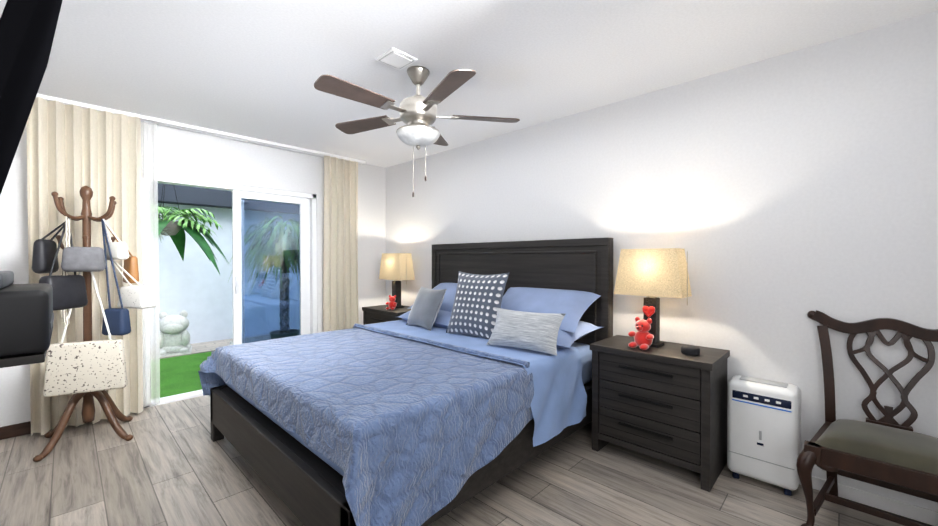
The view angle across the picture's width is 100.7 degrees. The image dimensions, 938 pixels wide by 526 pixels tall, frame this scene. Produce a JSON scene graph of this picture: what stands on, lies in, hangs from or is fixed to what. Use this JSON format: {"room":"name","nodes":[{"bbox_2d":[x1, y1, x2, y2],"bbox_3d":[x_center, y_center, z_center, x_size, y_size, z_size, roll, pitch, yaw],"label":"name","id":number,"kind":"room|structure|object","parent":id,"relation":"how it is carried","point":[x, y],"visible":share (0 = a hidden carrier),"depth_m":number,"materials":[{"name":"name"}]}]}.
{"room":"bedroom","nodes":[
{"label":"bedroom","id":0,"kind":"room"},
{"bbox_2d":[0,123,385,426],"bbox_3d":[-2.352,0.009,3.950,0.150,2.500,3.450,1,1,44],"label":"wall","id":1,"kind":"structure","parent":0,"point":[180,153],"depth_m":3.81,"materials":[{"name":"paint"}]},
{"bbox_2d":[141,173,316,407],"bbox_3d":[-2.324,0.238,3.953,0.150,2.040,1.550,1,1,44],"label":"sliding glass door","id":2,"kind":"structure","parent":1,"relation":"in","point":[307,241],"depth_m":4.11,"materials":[{"name":"white metal"}]},
{"bbox_2d":[0,395,932,525],"bbox_3d":[-0.373,1.327,2.053,5.650,0.100,3.750,1,1,44],"label":"floor","id":3,"kind":"structure","parent":0,"point":[171,464],"depth_m":2.19,"materials":[{"name":"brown wood"}]},
{"bbox_2d":[32,186,156,461],"bbox_3d":[-2.687,0.357,2.813,0.575,1.825,0.628,1,1,44],"label":"coat rack","id":4,"kind":"object","parent":3,"relation":"on","point":[87,368],"visible":1,"depth_m":2.66,"materials":[{"name":"brown wood"}]},
{"bbox_2d":[362,305,410,324],"bbox_3d":[-0.873,0.892,4.591,0.724,0.720,0.456,1,1,44],"label":"nightstand","id":5,"kind":"object","parent":3,"relation":"on","point":[376,314],"visible":0.15,"depth_m":4.46,"materials":[{"name":"brown wood"}]},
{"bbox_2d":[386,295,396,309],"bbox_3d":[-0.887,0.450,4.442,0.130,0.164,0.131,1,1,44],"label":"teddy bear","id":6,"kind":"object","parent":5,"relation":"on","point":[392,304],"visible":1,"depth_m":4.43},
{"bbox_2d":[379,253,414,307],"bbox_3d":[-0.862,0.208,4.633,0.438,0.645,0.210,1,1,44],"label":"table lamp","id":7,"kind":"object","parent":5,"relation":"on","point":[396,267],"visible":0.96,"depth_m":4.55,"materials":[{"name":"beige fabric"}]},
{"bbox_2d":[198,238,612,525],"bbox_3d":[-0.409,0.539,2.875,2.245,1.460,2.255,1,1,44],"label":"bed","id":8,"kind":"object","parent":3,"relation":"on","point":[468,376],"visible":1,"depth_m":2.24,"materials":[{"name":"blue fabric"}]},
{"bbox_2d":[590,335,729,491],"bbox_3d":[1.235,0.912,2.556,0.724,0.720,0.456,1,1,44],"label":"nightstand","id":9,"kind":"object","parent":3,"relation":"on","point":[666,402],"visible":1,"depth_m":2.37,"materials":[{"name":"brown wood"}]},
{"bbox_2d":[628,317,653,349],"bbox_3d":[1.110,0.452,2.508,0.157,0.199,0.155,1,1,44],"label":"teddy bear","id":10,"kind":"object","parent":9,"relation":"on","point":[643,338],"visible":1,"depth_m":2.49},
{"bbox_2d":[614,248,691,347],"bbox_3d":[1.232,0.228,2.612,0.438,0.645,0.210,1,1,44],"label":"table lamp","id":11,"kind":"object","parent":9,"relation":"on","point":[652,275],"visible":0.83,"depth_m":2.54,"materials":[{"name":"beige fabric"}]},
{"bbox_2d":[681,345,699,355],"bbox_3d":[1.347,0.532,2.365,0.100,0.043,0.100,1,1,44],"label":"speaker","id":12,"kind":"object","parent":9,"relation":"on","point":[690,350],"visible":1,"depth_m":2.33},
{"bbox_2d":[727,375,800,495],"bbox_3d":[1.714,0.981,2.268,0.330,0.589,0.197,1,1,44],"label":"dehumidifier","id":13,"kind":"object","parent":3,"relation":"on","point":[763,430],"visible":1,"depth_m":2.19,"materials":[{"name":"white plastic"}]},
{"bbox_2d":[796,310,937,525],"bbox_3d":[1.956,0.775,1.796,0.643,1.017,0.568,1,1,44],"label":"chair","id":14,"kind":"object","parent":3,"relation":"on","point":[887,450],"visible":0.98,"depth_m":1.85,"materials":[{"name":"brown wood"}]},
{"bbox_2d":[0,0,937,167],"bbox_3d":[-0.373,-1.273,2.027,5.650,0.100,3.750,1,1,44],"label":"ceiling","id":15,"kind":"structure","parent":0,"point":[257,69],"depth_m":2.27,"materials":[{"name":"paint"}]},
{"bbox_2d":[36,94,365,164],"bbox_3d":[-2.367,-1.224,3.688,0.105,0.030,3.070,1,1,44],"label":"rail","id":16,"kind":"object","parent":15,"relation":"attached to","point":[173,124],"visible":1,"depth_m":3.57,"materials":[{"name":"white metal"}]},
{"bbox_2d":[26,97,142,435],"bbox_3d":[-2.959,0.022,3.032,0.122,2.450,0.634,1,1,44],"label":"curtain","id":17,"kind":"object","parent":16,"relation":"hanging from","point":[73,149],"visible":0.48,"depth_m":3.01,"materials":[{"name":"fabric"}]},
{"bbox_2d":[141,121,159,406],"bbox_3d":[-2.782,0.015,3.326,0.051,2.440,0.204,1,1,44],"label":"sheer curtain","id":18,"kind":"object","parent":16,"relation":"hanging from","point":[148,277],"visible":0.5,"depth_m":3.36,"materials":[{"name":"white fabric"}]},
{"bbox_2d":[323,156,358,331],"bbox_3d":[-1.492,0.007,4.562,0.096,2.450,0.434,1,1,44],"label":"curtain","id":19,"kind":"object","parent":16,"relation":"hanging from","point":[340,279],"visible":0.79,"depth_m":4.55,"materials":[{"name":"fabric"}]},
{"bbox_2d":[375,47,417,69],"bbox_3d":[-0.435,-1.218,2.331,0.180,0.016,0.180,1,1,44],"label":"ceiling vent","id":20,"kind":"object","parent":15,"relation":"in","point":[395,58],"visible":1,"depth_m":2.31,"materials":[{"name":"white plastic"}]},
{"bbox_2d":[314,66,519,196],"bbox_3d":[-0.360,-0.827,2.456,1.287,0.800,1.229,1,1,44],"label":"ceiling fan","id":21,"kind":"object","parent":15,"relation":"hanging from","point":[418,114],"visible":1,"depth_m":2.39,"materials":[{"name":"silver metal"}]},
{"bbox_2d":[386,10,937,511],"bbox_3d":[0.877,0.015,3.335,5.650,2.500,0.150,1,1,44],"label":"wall","id":22,"kind":"structure","parent":0,"point":[776,198],"depth_m":2.35,"materials":[{"name":"paint"}]},
{"bbox_2d":[799,476,937,525],"bbox_3d":[0.821,1.230,3.289,5.350,0.070,0.012,1,1,44],"label":"baseboard","id":23,"kind":"structure","parent":22,"relation":"attached to","point":[915,512],"depth_m":2.00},
{"bbox_3d":[-1.623,0.040,0.745,5.650,2.500,0.150,1,1,44],"label":"wall","id":24,"kind":"structure","parent":0,"visible":0},
{"bbox_2d":[0,421,30,439],"bbox_3d":[-3.142,1.223,3.022,0.018,0.090,0.940,1,1,44],"label":"baseboard","id":25,"kind":"structure","parent":24,"relation":"attached to","point":[14,430],"depth_m":2.83,"materials":[{"name":"brown wood"}]},
{"bbox_2d":[0,350,46,367],"bbox_3d":[-1.613,0.348,1.169,0.520,0.154,0.470,1,1,44],"label":"shelf","id":26,"kind":"object","parent":24,"relation":"attached to","point":[22,360],"visible":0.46,"depth_m":1.13,"materials":[{"name":"brown wood"}]},
{"bbox_2d":[0,271,53,357],"bbox_3d":[-1.584,0.125,1.183,0.500,0.290,0.433,1,1,44],"label":"printer","id":27,"kind":"object","parent":26,"relation":"on","point":[26,318],"visible":1,"depth_m":1.14,"materials":[{"name":"black plastic"}]},
{"bbox_2d":[0,0,61,194],"bbox_3d":[-1.270,-0.394,0.894,1.250,0.705,0.563,1,1,44],"label":"tv","id":28,"kind":"object","parent":24,"relation":"attached to","point":[27,30],"visible":1,"depth_m":0.75,"materials":[{"name":"black plastic"}]},
{"label":"outside","id":29,"kind":"structure","parent":0,"visible":0},
{"bbox_2d":[150,332,299,399],"bbox_3d":[-3.275,1.308,5.166,2.850,0.116,5.600,1,1,44],"label":"ground","id":30,"kind":"structure","parent":29,"point":[178,374],"depth_m":4.67,"materials":[{"name":"green plant"}]},
{"bbox_2d":[153,311,191,357],"bbox_3d":[-4.121,0.966,5.422,0.408,0.588,0.444,0,1,-34],"label":"figurine","id":31,"kind":"object","parent":30,"relation":"on","point":[174,335],"visible":0.96,"depth_m":5.29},
{"bbox_2d":[149,202,299,348],"bbox_3d":[-4.246,-0.263,6.088,0.150,3.200,5.900,1,1,44],"label":"wall","id":32,"kind":"structure","parent":30,"relation":"on","point":[195,285],"depth_m":6.18,"materials":[{"name":"paint"}]},
{"bbox_2d":[149,183,228,273],"bbox_3d":[-3.923,-0.729,3.775,0.985,1.743,2.726,1,1,44],"label":"palm plant","id":33,"kind":"object","parent":32,"relation":"hanging from","point":[173,230],"visible":0.54,"depth_m":4.38,"materials":[{"name":"green plant"}]},
{"bbox_2d":[149,182,298,213],"bbox_3d":[-4.102,-1.071,5.941,0.250,0.380,5.600,1,1,44],"label":"beam","id":34,"kind":"structure","parent":32,"relation":"attached to","point":[198,196],"depth_m":5.84,"materials":[{"name":"grey concrete"}]},
{"bbox_2d":[229,216,299,338],"bbox_3d":[-2.717,0.283,5.656,1.364,1.947,1.378,1,1,44],"label":"tree","id":35,"kind":"object","parent":30,"relation":"on","point":[275,256],"depth_m":5.41,"materials":[{"name":"green plant"}]}
]}

